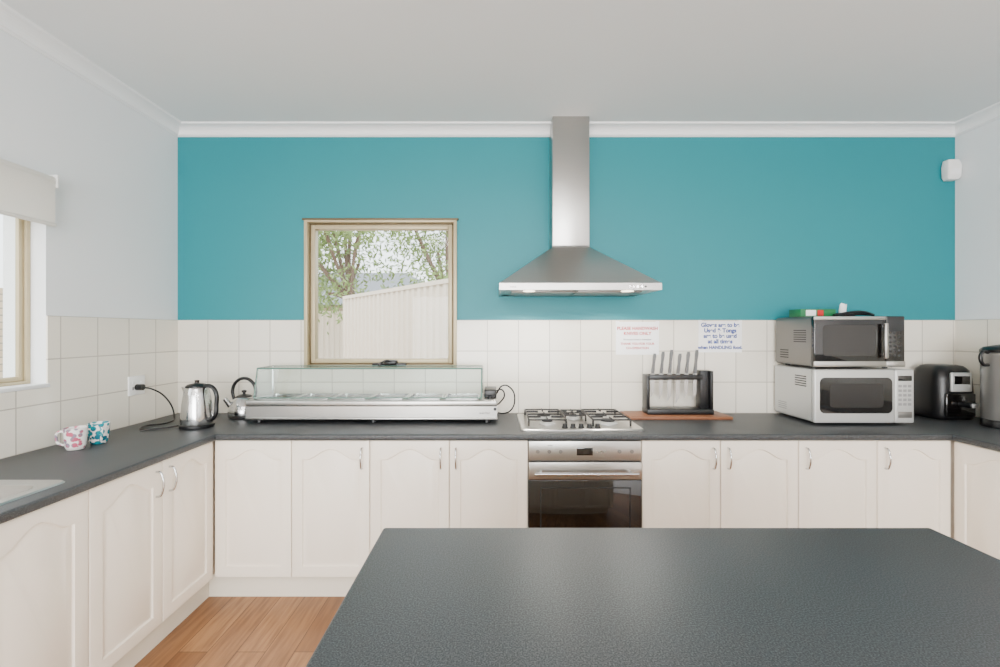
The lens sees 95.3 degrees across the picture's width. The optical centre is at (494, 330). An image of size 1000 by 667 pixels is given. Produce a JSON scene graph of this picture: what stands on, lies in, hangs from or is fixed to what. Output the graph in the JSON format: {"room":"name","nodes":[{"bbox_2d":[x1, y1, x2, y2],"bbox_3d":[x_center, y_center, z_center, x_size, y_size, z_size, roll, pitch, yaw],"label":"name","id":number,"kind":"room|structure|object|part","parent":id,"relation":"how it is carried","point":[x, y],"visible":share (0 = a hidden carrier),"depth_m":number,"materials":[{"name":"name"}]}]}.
{"room":"kitchen","nodes":[
{"label":"kitchen","id":0,"kind":"room"},
{"bbox_2d":[0,29,177,382],"bbox_3d":[-2.190,0.050,-0.400,0.200,2.780,7.200,0,0,0],"label":"wall","id":1,"kind":"structure","parent":0,"point":[111,251],"depth_m":2.32,"materials":[{"name":"white paint"}]},
{"bbox_2d":[0,220,30,386],"bbox_3d":[-2.185,-0.235,1.460,0.050,0.970,1.320,0,0,0],"label":"window","id":2,"kind":"structure","parent":1,"relation":"in","point":[27,224],"depth_m":2.10,"materials":[{"name":"beige metal"}]},
{"bbox_2d":[0,218,23,382],"bbox_3d":[-2.181,-0.235,1.785,0.018,0.930,0.630,0,0,0],"label":"window frame","id":3,"kind":"object","parent":2,"relation":"attached to","point":[19,223],"depth_m":2.08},
{"bbox_2d":[0,383,49,392],"bbox_3d":[-2.119,0.253,1.460,0.082,0.018,1.340,0,0,0],"label":"sill","id":4,"kind":"structure","parent":1,"relation":"attached to","point":[5,389],"depth_m":2.02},
{"bbox_2d":[0,158,58,226],"bbox_3d":[-2.058,-0.603,1.457,0.063,0.244,1.326,0,0,0],"label":"roller blind","id":5,"kind":"object","parent":1,"relation":"attached to","point":[28,194],"visible":1,"depth_m":1.98,"materials":[{"name":"fabric"}]},
{"bbox_3d":[-2.036,-0.490,1.459,0.018,0.018,1.298,0,0,0],"label":"rail","id":6,"kind":"part","parent":5,"relation":"part of","materials":[{"name":"fabric"}]},
{"bbox_2d":[0,316,177,458],"bbox_3d":[-2.086,0.254,1.396,0.008,0.652,3.192,0,0,0],"label":"backsplash","id":7,"kind":"structure","parent":1,"relation":"attached to","point":[90,361],"depth_m":2.36,"materials":[{"name":"tile"}]},
{"bbox_2d":[128,375,144,395],"bbox_3d":[-2.075,0.315,2.640,0.013,0.110,0.120,0,0,0],"label":"power outlet","id":8,"kind":"object","parent":1,"relation":"attached to","point":[133,380],"visible":0.93,"depth_m":2.62,"materials":[{"name":"white plastic"}]},
{"bbox_2d":[0,1,999,136],"bbox_3d":[0.470,-1.308,-0.500,5.120,0.064,7.000,0,0,0],"label":"trim","id":9,"kind":"structure","parent":1,"relation":"attached to","point":[12,22],"depth_m":2.94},
{"bbox_2d":[134,596,344,666],"bbox_3d":[0.470,1.490,-0.500,5.520,0.100,7.400,0,0,0],"label":"floor","id":10,"kind":"structure","parent":0,"point":[223,631],"depth_m":2.16,"materials":[{"name":"laminate"}]},
{"bbox_2d":[0,440,214,666],"bbox_3d":[-1.760,1.007,1.583,0.637,0.866,2.805,0,0,0],"label":"base cabinet","id":11,"kind":"object","parent":10,"relation":"on","point":[99,576],"visible":0.89,"depth_m":1.76,"materials":[{"name":"white wood"}]},
{"bbox_3d":[-1.489,0.938,1.476,0.018,0.720,0.368,0,0,0],"label":"cabinet door","id":12,"kind":"part","parent":11,"relation":"part of","materials":[{"name":"white wood"}]},
{"bbox_3d":[-1.489,0.938,1.846,0.018,0.720,0.364,0,0,0],"label":"cabinet door","id":13,"kind":"part","parent":11,"relation":"part of","materials":[{"name":"white wood"}]},
{"bbox_3d":[-1.461,0.670,1.990,0.040,0.119,0.010,0,0,0],"label":"pull handle","id":14,"kind":"part","parent":11,"relation":"part of","materials":[{"name":"silver metal"}]},
{"bbox_3d":[-1.461,0.670,2.070,0.040,0.119,0.010,0,0,0],"label":"pull handle","id":15,"kind":"part","parent":11,"relation":"part of","materials":[{"name":"silver metal"}]},
{"bbox_3d":[-1.489,0.938,2.212,0.018,0.720,0.361,0,0,0],"label":"cabinet door","id":16,"kind":"part","parent":11,"relation":"part of","materials":[{"name":"white wood"}]},
{"bbox_2d":[0,413,999,523],"bbox_3d":[0.470,0.556,1.571,5.104,0.033,2.842,0,0,0],"label":"countertop","id":17,"kind":"structure","parent":11,"relation":"on","point":[129,449],"depth_m":2.38,"materials":[{"name":"grey laminate"}]},
{"bbox_2d":[0,480,64,504],"bbox_3d":[-1.760,0.613,1.130,0.460,0.165,1.020,0,0,0],"label":"sink","id":18,"kind":"object","parent":17,"relation":"in","point":[10,490],"visible":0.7,"depth_m":1.58,"materials":[{"name":"metal"}]},
{"bbox_2d":[54,426,87,450],"bbox_3d":[-1.929,0.490,2.080,0.115,0.099,0.086,0,0,0],"label":"coffee mug","id":19,"kind":"object","parent":17,"relation":"on","point":[74,437],"visible":1,"depth_m":2.05,"materials":[{"name":"white ceramic"}]},
{"bbox_3d":[-1.967,0.486,2.061,0.041,0.072,0.011,0,0,-20],"label":"handle","id":20,"kind":"part","parent":19,"relation":"part of","materials":[{"name":"white ceramic"}]},
{"bbox_2d":[87,421,109,444],"bbox_3d":[-1.897,0.490,2.186,0.102,0.099,0.094,0,0,0],"label":"coffee mug","id":21,"kind":"object","parent":17,"relation":"on","point":[99,431],"visible":1,"depth_m":2.16,"materials":[{"name":"ceramic"}]},
{"bbox_3d":[-1.863,0.486,2.155,0.041,0.072,0.011,0,0,40],"label":"handle","id":22,"kind":"part","parent":21,"relation":"part of","materials":[{"name":"white ceramic"}]},
{"bbox_2d":[134,380,218,430],"bbox_3d":[-1.813,0.407,2.563,0.549,0.265,0.264,0,0,21],"label":"electric kettle","id":23,"kind":"object","parent":17,"relation":"on","point":[196,412],"visible":1,"depth_m":2.51,"materials":[{"name":"silver metal"}]},
{"bbox_3d":[-1.914,0.430,2.590,0.190,0.218,0.274,0,0,-43],"label":"power cord","id":24,"kind":"part","parent":23,"relation":"part of","materials":[{"name":"black plastic"}]},
{"bbox_3d":[-1.675,0.295,2.560,0.114,0.042,0.114,0,0,0],"label":"lid","id":25,"kind":"part","parent":23,"relation":"part of","materials":[{"name":"black plastic"}]},
{"bbox_3d":[-1.583,0.399,2.537,0.101,0.210,0.026,0,0,14],"label":"handle","id":26,"kind":"part","parent":23,"relation":"part of","materials":[{"name":"black plastic"}]},
{"bbox_2d":[223,377,257,419],"bbox_3d":[-1.572,0.413,2.855,0.184,0.252,0.184,0,0,16],"label":"kettle","id":27,"kind":"object","parent":17,"relation":"on","point":[236,407],"visible":0.82,"depth_m":2.79,"materials":[{"name":"silver metal"}]},
{"bbox_3d":[-1.642,0.444,2.808,0.036,0.072,0.062,0,0,39],"label":"spout","id":28,"kind":"part","parent":27,"relation":"part of","materials":[{"name":"silver metal"}]},
{"bbox_3d":[-1.572,0.390,2.855,0.090,0.044,0.090,0,0,0],"label":"lid","id":29,"kind":"part","parent":27,"relation":"part of","materials":[{"name":"black plastic"}]},
{"bbox_3d":[-1.572,0.359,2.855,0.164,0.144,0.020,0,0,0],"label":"handle","id":30,"kind":"part","parent":27,"relation":"part of","materials":[{"name":"black plastic"}]},
{"bbox_2d":[245,365,514,422],"bbox_3d":[-0.664,0.380,2.811,1.586,0.318,0.323,0,0,0],"label":"food warmer","id":31,"kind":"object","parent":17,"relation":"on","point":[373,407],"visible":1,"depth_m":2.66,"materials":[{"name":"silver metal"}]},
{"bbox_3d":[0.031,0.424,2.914,0.066,0.120,0.116,0,0,0],"label":"power cord","id":32,"kind":"part","parent":31,"relation":"part of","materials":[{"name":"black plastic"}]},
{"bbox_3d":[0.068,0.435,2.897,0.123,0.202,0.124,0,0,0],"label":"power cord","id":33,"kind":"part","parent":31,"relation":"part of","materials":[{"name":"black plastic"}]},
{"bbox_2d":[517,408,643,430],"bbox_3d":[0.475,0.515,2.690,0.670,0.050,0.470,0,0,0],"label":"gas cooktop","id":34,"kind":"object","parent":17,"relation":"in","point":[582,421],"visible":1,"depth_m":2.61,"materials":[{"name":"metal"}]},
{"bbox_3d":[0.300,0.526,2.800,0.114,0.016,0.114,0,0,0],"label":"burner","id":35,"kind":"part","parent":34,"relation":"part of","materials":[{"name":"silver metal"}]},
{"bbox_3d":[0.300,0.526,2.620,0.092,0.016,0.092,0,0,0],"label":"burner","id":36,"kind":"part","parent":34,"relation":"part of","materials":[{"name":"silver metal"}]},
{"bbox_3d":[0.475,0.526,2.780,0.084,0.016,0.084,0,0,0],"label":"burner","id":37,"kind":"part","parent":34,"relation":"part of","materials":[{"name":"silver metal"}]},
{"bbox_3d":[0.650,0.526,2.630,0.114,0.016,0.114,0,0,0],"label":"burner","id":38,"kind":"part","parent":34,"relation":"part of","materials":[{"name":"silver metal"}]},
{"bbox_2d":[620,411,732,419],"bbox_3d":[1.131,0.530,2.870,0.630,0.018,0.210,0,0,0],"label":"chopping board","id":39,"kind":"object","parent":17,"relation":"on","point":[633,415],"visible":0.7,"depth_m":2.78,"materials":[{"name":"brown wood"}]},
{"bbox_2d":[642,350,713,414],"bbox_3d":[1.155,0.320,2.885,0.414,0.401,0.110,0,0,0],"label":"stand","id":40,"kind":"object","parent":39,"relation":"on","point":[702,379],"visible":1,"depth_m":2.86,"materials":[{"name":"black plastic"}]},
{"bbox_3d":[0.957,0.382,2.885,0.018,0.213,0.090,0,0,0],"label":"post","id":41,"kind":"part","parent":40,"relation":"part of","materials":[{"name":"black plastic"}]},
{"bbox_3d":[0.998,0.344,2.885,0.028,0.152,0.002,0,0,0],"label":"knife blade","id":42,"kind":"part","parent":40,"relation":"part of","materials":[{"name":"metal"}]},
{"bbox_3d":[1.005,0.205,2.885,0.030,0.125,0.012,0,0,0],"label":"knife handle","id":43,"kind":"part","parent":40,"relation":"part of","materials":[{"name":"metal"}]},
{"bbox_3d":[1.052,0.350,2.885,0.028,0.164,0.002,0,0,0],"label":"knife blade","id":44,"kind":"part","parent":40,"relation":"part of","materials":[{"name":"metal"}]},
{"bbox_3d":[1.059,0.200,2.885,0.030,0.137,0.012,0,0,0],"label":"knife handle","id":45,"kind":"part","parent":40,"relation":"part of","materials":[{"name":"metal"}]},
{"bbox_3d":[1.105,0.356,2.885,0.028,0.176,0.002,0,0,0],"label":"knife blade","id":46,"kind":"part","parent":40,"relation":"part of","materials":[{"name":"metal"}]},
{"bbox_3d":[1.112,0.194,2.885,0.030,0.149,0.012,0,0,0],"label":"knife handle","id":47,"kind":"part","parent":40,"relation":"part of","materials":[{"name":"metal"}]},
{"bbox_3d":[1.159,0.362,2.885,0.028,0.188,0.002,0,0,0],"label":"knife blade","id":48,"kind":"part","parent":40,"relation":"part of","materials":[{"name":"metal"}]},
{"bbox_3d":[1.166,0.205,2.885,0.030,0.125,0.012,0,0,0],"label":"knife handle","id":49,"kind":"part","parent":40,"relation":"part of","materials":[{"name":"metal"}]},
{"bbox_3d":[1.212,0.344,2.885,0.028,0.152,0.002,0,0,0],"label":"knife blade","id":50,"kind":"part","parent":40,"relation":"part of","materials":[{"name":"metal"}]},
{"bbox_3d":[1.219,0.200,2.885,0.030,0.137,0.012,0,0,0],"label":"knife handle","id":51,"kind":"part","parent":40,"relation":"part of","materials":[{"name":"metal"}]},
{"bbox_3d":[1.266,0.350,2.885,0.028,0.164,0.002,0,0,0],"label":"knife blade","id":52,"kind":"part","parent":40,"relation":"part of","materials":[{"name":"metal"}]},
{"bbox_3d":[1.273,0.194,2.885,0.030,0.149,0.012,0,0,0],"label":"knife handle","id":53,"kind":"part","parent":40,"relation":"part of","materials":[{"name":"metal"}]},
{"bbox_3d":[1.353,0.369,2.885,0.017,0.238,0.090,0,0,0],"label":"post","id":54,"kind":"part","parent":40,"relation":"part of","materials":[{"name":"black plastic"}]},
{"bbox_2d":[775,365,913,422],"bbox_3d":[2.107,0.379,2.784,0.574,0.318,0.382,0,0,0],"label":"microwave oven","id":55,"kind":"object","parent":17,"relation":"on","point":[818,394],"visible":1,"depth_m":2.60,"materials":[{"name":"silver metal"}]},
{"bbox_2d":[776,316,904,367],"bbox_3d":[2.082,0.067,2.770,0.520,0.304,0.390,0,0,0],"label":"microwave oven","id":56,"kind":"object","parent":55,"relation":"on","point":[812,341],"visible":1,"depth_m":2.60,"materials":[{"name":"silver metal"}]},
{"bbox_2d":[789,309,835,316],"bbox_3d":[1.945,-0.110,2.794,0.210,0.047,0.112,0,0,0],"label":"glove box","id":57,"kind":"object","parent":56,"relation":"on","point":[797,312],"visible":0.85,"depth_m":2.74,"materials":[{"name":"cardboard"}]},
{"bbox_2d":[836,303,854,315],"bbox_3d":[2.140,-0.131,2.830,0.140,0.090,0.080,0,0,0],"label":"packet","id":58,"kind":"object","parent":56,"relation":"on","point":[842,308],"visible":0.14,"depth_m":2.82,"materials":[{"name":"white plastic"}]},
{"bbox_3d":[2.028,0.061,2.616,0.410,0.292,0.028,0,0,0],"label":"door","id":59,"kind":"part","parent":56,"relation":"part of","materials":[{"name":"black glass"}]},
{"bbox_3d":[2.028,-0.073,2.605,0.410,0.021,0.010,0,0,0],"label":"door trim","id":60,"kind":"part","parent":56,"relation":"part of","materials":[{"name":"metal"}]},
{"bbox_3d":[2.028,0.189,2.604,0.410,0.033,0.012,0,0,0],"label":"door trim","id":61,"kind":"part","parent":56,"relation":"part of","materials":[{"name":"metal"}]},
{"bbox_2d":[833,310,874,315],"bbox_3d":[2.140,-0.104,2.717,0.244,0.035,0.071,0,0,0],"label":"serving tongs","id":62,"kind":"object","parent":56,"relation":"on","point":[857,312],"visible":0.93,"depth_m":2.70,"materials":[{"name":"black plastic"}]},
{"bbox_3d":[2.146,-0.099,2.735,0.234,0.022,0.035,0,0,2],"label":"arm","id":63,"kind":"part","parent":62,"relation":"part of","materials":[{"name":"black plastic"}]},
{"bbox_3d":[2.218,0.056,2.583,0.020,0.202,0.015,0,0,0],"label":"door handle","id":64,"kind":"part","parent":56,"relation":"part of","materials":[{"name":"metal"}]},
{"bbox_3d":[2.288,0.061,2.616,0.107,0.292,0.028,0,0,0],"label":"control panel","id":65,"kind":"part","parent":56,"relation":"part of","materials":[{"name":"black glass"}]},
{"bbox_3d":[2.288,0.189,2.604,0.107,0.033,0.012,0,0,0],"label":"panel trim","id":66,"kind":"part","parent":56,"relation":"part of","materials":[{"name":"metal"}]},
{"bbox_3d":[2.051,0.373,2.611,0.460,0.306,0.028,0,0,0],"label":"door","id":67,"kind":"part","parent":55,"relation":"part of","materials":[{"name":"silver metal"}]},
{"bbox_3d":[2.338,0.373,2.612,0.111,0.306,0.026,0,0,0],"label":"control panel","id":68,"kind":"part","parent":55,"relation":"part of","materials":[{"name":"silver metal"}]},
{"bbox_2d":[914,364,977,419],"bbox_3d":[2.795,0.374,2.809,0.244,0.332,0.315,0,0,0],"label":"air fryer","id":69,"kind":"object","parent":17,"relation":"on","point":[941,391],"visible":0.94,"depth_m":2.75,"materials":[{"name":"black plastic"}]},
{"bbox_3d":[2.797,0.307,2.736,0.125,0.115,0.017,0,0,0],"label":"panel","id":70,"kind":"part","parent":69,"relation":"part of","materials":[{"name":"silver metal"}]},
{"bbox_2d":[944,393,976,416],"bbox_3d":[2.795,0.445,2.701,0.180,0.140,0.093,0,0,0],"label":"basket","id":71,"kind":"object","parent":69,"relation":"on","point":[955,404],"depth_m":2.73,"materials":[{"name":"black plastic"}]},
{"bbox_2d":[978,345,999,428],"bbox_3d":[2.839,0.292,2.530,0.264,0.495,0.208,0,0,-41],"label":"urn","id":72,"kind":"object","parent":17,"relation":"on","point":[989,356],"visible":1,"depth_m":2.53,"materials":[{"name":"silver metal"}]},
{"bbox_3d":[2.725,0.152,2.540,0.056,0.092,0.018,0,0,0],"label":"handle","id":73,"kind":"part","parent":72,"relation":"part of","materials":[{"name":"black plastic"}]},
{"bbox_3d":[2.850,0.082,2.540,0.208,0.075,0.208,0,0,0],"label":"lid","id":74,"kind":"part","parent":72,"relation":"part of","materials":[{"name":"black plastic"}]},
{"bbox_2d":[209,440,527,595],"bbox_3d":[-0.396,1.007,2.671,2.339,0.866,0.619,0,0,0],"label":"base cabinet","id":75,"kind":"object","parent":10,"relation":"on","point":[293,517],"visible":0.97,"depth_m":2.40,"materials":[{"name":"white wood"}]},
{"bbox_3d":[-1.276,0.938,2.409,0.401,0.720,0.018,0,0,0],"label":"cabinet door","id":76,"kind":"part","parent":75,"relation":"part of","materials":[{"name":"white wood"}]},
{"bbox_3d":[-0.867,0.938,2.409,0.409,0.720,0.018,0,0,0],"label":"cabinet door","id":77,"kind":"part","parent":75,"relation":"part of","materials":[{"name":"white wood"}]},
{"bbox_3d":[-0.700,0.670,2.381,0.010,0.119,0.040,0,0,0],"label":"pull handle","id":78,"kind":"part","parent":75,"relation":"part of","materials":[{"name":"silver metal"}]},
{"bbox_3d":[-0.450,0.938,2.409,0.416,0.720,0.018,0,0,0],"label":"cabinet door","id":79,"kind":"part","parent":75,"relation":"part of","materials":[{"name":"white wood"}]},
{"bbox_3d":[-0.285,0.670,2.381,0.010,0.119,0.040,0,0,0],"label":"pull handle","id":80,"kind":"part","parent":75,"relation":"part of","materials":[{"name":"silver metal"}]},
{"bbox_3d":[-0.205,0.670,2.381,0.010,0.119,0.040,0,0,0],"label":"pull handle","id":81,"kind":"part","parent":75,"relation":"part of","materials":[{"name":"silver metal"}]},
{"bbox_3d":[-0.033,0.938,2.409,0.410,0.720,0.018,0,0,0],"label":"cabinet door","id":82,"kind":"part","parent":75,"relation":"part of","materials":[{"name":"white wood"}]},
{"bbox_2d":[528,440,641,527],"bbox_3d":[0.474,0.938,2.656,0.595,0.720,0.627,0,0,0],"label":"wall oven","id":83,"kind":"object","parent":75,"relation":"in","point":[572,483],"visible":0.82,"depth_m":2.39,"materials":[{"name":"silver metal"}]},
{"bbox_3d":[0.474,0.630,2.414,0.595,0.105,0.032,0,0,0],"label":"control panel","id":84,"kind":"part","parent":83,"relation":"part of","materials":[{"name":"metal"}]},
{"bbox_3d":[0.474,0.734,2.409,0.595,0.092,0.042,0,0,0],"label":"door rail","id":85,"kind":"part","parent":83,"relation":"part of","materials":[{"name":"metal"}]},
{"bbox_3d":[0.474,0.966,2.410,0.595,0.368,0.040,0,0,0],"label":"door glass","id":86,"kind":"part","parent":83,"relation":"part of","materials":[{"name":"black glass"}]},
{"bbox_2d":[306,528,999,666],"bbox_3d":[0.445,0.990,0.768,1.506,0.900,0.977,0,0,0],"label":"kitchen island","id":87,"kind":"object","parent":10,"relation":"on","point":[421,597],"visible":1,"depth_m":0.92,"materials":[{"name":"grey laminate"}]},
{"bbox_2d":[641,440,949,536],"bbox_3d":[1.634,1.007,2.671,1.720,0.866,0.619,0,0,0],"label":"base cabinet","id":88,"kind":"object","parent":10,"relation":"on","point":[686,483],"visible":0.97,"depth_m":2.40,"materials":[{"name":"white wood"}]},
{"bbox_3d":[0.982,0.938,2.409,0.411,0.720,0.018,0,0,0],"label":"cabinet door","id":89,"kind":"part","parent":88,"relation":"part of","materials":[{"name":"white wood"}]},
{"bbox_3d":[1.150,0.670,2.381,0.010,0.119,0.040,0,0,0],"label":"pull handle","id":90,"kind":"part","parent":88,"relation":"part of","materials":[{"name":"silver metal"}]},
{"bbox_3d":[1.228,0.670,2.381,0.010,0.119,0.040,0,0,0],"label":"pull handle","id":91,"kind":"part","parent":88,"relation":"part of","materials":[{"name":"silver metal"}]},
{"bbox_3d":[1.395,0.938,2.409,0.407,0.720,0.018,0,0,0],"label":"cabinet door","id":92,"kind":"part","parent":88,"relation":"part of","materials":[{"name":"white wood"}]},
{"bbox_3d":[1.640,0.670,2.381,0.010,0.119,0.040,0,0,0],"label":"pull handle","id":93,"kind":"part","parent":88,"relation":"part of","materials":[{"name":"silver metal"}]},
{"bbox_3d":[1.808,0.938,2.409,0.411,0.720,0.018,0,0,0],"label":"cabinet door","id":94,"kind":"part","parent":88,"relation":"part of","materials":[{"name":"white wood"}]},
{"bbox_3d":[2.055,0.670,2.381,0.010,0.119,0.040,0,0,0],"label":"pull handle","id":95,"kind":"part","parent":88,"relation":"part of","materials":[{"name":"silver metal"}]},
{"bbox_3d":[2.209,0.938,2.409,0.385,0.720,0.018,0,0,0],"label":"cabinet door","id":96,"kind":"part","parent":88,"relation":"part of","materials":[{"name":"white wood"}]},
{"bbox_2d":[950,440,999,559],"bbox_3d":[2.695,1.007,1.663,0.647,0.866,2.645,0,0,0],"label":"base cabinet","id":97,"kind":"object","parent":10,"relation":"on","point":[974,470],"visible":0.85,"depth_m":2.29,"materials":[{"name":"white wood"}]},
{"bbox_2d":[0,0,999,121],"bbox_3d":[0.470,-1.390,-0.500,5.520,0.100,7.400,0,0,0],"label":"ceiling","id":98,"kind":"structure","parent":0,"point":[196,60],"depth_m":2.21,"materials":[{"name":"paint"}]},
{"bbox_2d":[178,137,954,319],"bbox_3d":[0.470,0.050,3.100,5.120,2.780,0.200,0,0,0],"label":"wall","id":99,"kind":"structure","parent":0,"point":[730,228],"depth_m":3.00,"materials":[{"name":"teal paint"}]},
{"bbox_2d":[304,220,456,367],"bbox_3d":[-0.750,-0.245,2.992,1.000,0.970,0.156,0,0,0],"label":"window","id":100,"kind":"structure","parent":99,"relation":"in","point":[307,223],"depth_m":3.01,"materials":[{"name":"beige metal"}]},
{"bbox_2d":[302,218,458,220],"bbox_3d":[-0.750,-0.732,2.985,1.024,0.012,0.026,0,0,0],"label":"flashing","id":101,"kind":"object","parent":100,"relation":"attached to","point":[303,219],"visible":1,"depth_m":2.97,"materials":[{"name":"brown metal"}]},
{"bbox_2d":[310,224,452,363],"bbox_3d":[-0.750,-0.245,3.055,0.956,0.934,0.070,0,0,0],"label":"channel","id":102,"kind":"object","parent":100,"relation":"attached to","point":[310,224],"visible":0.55,"depth_m":3.02,"materials":[{"name":"brown metal"}]},
{"bbox_3d":[-0.750,-0.245,3.041,0.936,0.914,0.058,0,0,0],"label":"sash","id":103,"kind":"part","parent":100,"relation":"part of","materials":[{"name":"clear glass"}]},
{"bbox_2d":[384,360,397,364],"bbox_3d":[-0.680,0.205,2.980,0.080,0.030,0.060,0,0,0],"label":"winder gearbox","id":104,"kind":"object","parent":100,"relation":"attached to","point":[392,362],"visible":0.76,"depth_m":2.95,"materials":[{"name":"black plastic"}]},
{"bbox_2d":[178,320,954,412],"bbox_3d":[0.470,0.254,2.996,5.120,0.652,0.008,0,0,0],"label":"tile backsplash","id":105,"kind":"structure","parent":99,"relation":"attached to","point":[547,364],"depth_m":2.99,"materials":[{"name":"tile"}]},
{"bbox_2d":[499,116,661,295],"bbox_3d":[0.474,-0.782,2.757,0.900,1.114,0.484,0,0,0],"label":"range hood","id":106,"kind":"object","parent":99,"relation":"attached to","point":[570,267],"visible":1,"depth_m":2.81,"materials":[{"name":"metal"}]},
{"bbox_2d":[616,321,658,354],"bbox_3d":[0.935,0.045,2.990,0.287,0.221,0.003,0,0,0],"label":"wall sign","id":107,"kind":"object","parent":99,"relation":"attached to","point":[632,338],"visible":1,"depth_m":2.99,"materials":[{"name":"paper"}]},
{"bbox_2d":[698,320,741,351],"bbox_3d":[1.477,0.035,2.990,0.293,0.211,0.003,0,0,0],"label":"wall sign","id":108,"kind":"object","parent":99,"relation":"attached to","point":[713,336],"visible":1,"depth_m":2.99,"materials":[{"name":"paper"}]},
{"bbox_2d":[941,159,961,180],"bbox_3d":[2.976,-1.048,2.968,0.092,0.127,0.062,0,0,0],"label":"sensor","id":109,"kind":"object","parent":99,"relation":"attached to","point":[951,169],"visible":1,"depth_m":2.95,"materials":[{"name":"white plastic"}]},
{"bbox_2d":[955,119,999,319],"bbox_3d":[3.130,0.050,-0.400,0.200,2.780,7.200,0,0,0],"label":"wall","id":110,"kind":"structure","parent":0,"point":[977,190],"depth_m":2.86,"materials":[{"name":"white paint"}]},
{"bbox_2d":[955,319,999,417],"bbox_3d":[3.026,0.254,1.546,0.008,0.652,2.892,0,0,0],"label":"backsplash","id":111,"kind":"structure","parent":110,"relation":"attached to","point":[970,335],"depth_m":2.87,"materials":[{"name":"tile"}]},
{"label":"outside","id":112,"kind":"structure","parent":0,"visible":0},
{"bbox_3d":[-2.000,1.675,9.000,40.000,0.230,42.000,0,0,0],"label":"ground","id":113,"kind":"structure","parent":112,"visible":0},
{"bbox_2d":[0,288,2,377],"bbox_3d":[-6.180,0.515,4.500,0.240,2.090,9.000,0,0,0],"label":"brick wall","id":114,"kind":"structure","parent":113,"relation":"on","point":[1,289],"depth_m":5.59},
{"bbox_2d":[318,311,342,357],"bbox_3d":[-4.000,0.440,15.908,16.060,2.260,0.075,0,0,0],"label":"fence","id":115,"kind":"object","parent":113,"relation":"on","point":[331,345],"visible":0.03,"depth_m":15.92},
{"bbox_2d":[318,244,359,334],"bbox_3d":[-6.337,-1.146,13.227,4.627,5.436,4.309,0,0,0],"label":"tree","id":116,"kind":"object","parent":113,"relation":"on","point":[325,279],"visible":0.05,"depth_m":13.66,"materials":[{"name":"green plant"}]},
{"bbox_2d":[318,273,421,310],"bbox_3d":[-6.250,-0.650,22.500,10.700,4.420,8.200,0,0,0],"label":"neighbouring house","id":117,"kind":"structure","parent":113,"relation":"on","point":[373,285],"depth_m":20.89,"materials":[{"name":"beige brick"}]},
{"bbox_2d":[318,231,425,323],"bbox_3d":[-3.994,-1.359,11.994,5.266,5.860,4.395,0,0,0],"label":"tree","id":118,"kind":"object","parent":113,"relation":"on","point":[348,270],"visible":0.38,"depth_m":11.75,"materials":[{"name":"green plant"}]},
{"bbox_2d":[343,278,447,357],"bbox_3d":[-0.901,0.440,6.399,0.087,2.260,6.925,0,0,-38],"label":"fence","id":119,"kind":"object","parent":113,"relation":"on","point":[408,321],"visible":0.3,"depth_m":7.17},
{"bbox_3d":[-3.000,0.435,9.100,0.060,2.250,0.060,0,0,0],"label":"post","id":120,"kind":"part","parent":119,"relation":"part of","materials":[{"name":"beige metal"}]},
{"bbox_3d":[-1.747,0.435,7.489,0.060,2.250,0.060,0,0,0],"label":"post","id":121,"kind":"part","parent":119,"relation":"part of","materials":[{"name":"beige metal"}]},
{"bbox_3d":[-0.912,-0.660,6.391,0.060,0.060,6.841,0,0,-38],"label":"rail","id":122,"kind":"part","parent":119,"relation":"part of","materials":[{"name":"beige metal"}]},
{"bbox_2d":[366,231,447,288],"bbox_3d":[-1.295,-1.569,13.196,5.459,6.278,4.399,0,0,0],"label":"tree","id":123,"kind":"object","parent":113,"relation":"on","point":[438,274],"visible":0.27,"depth_m":12.88,"materials":[{"name":"green plant"}]}
]}

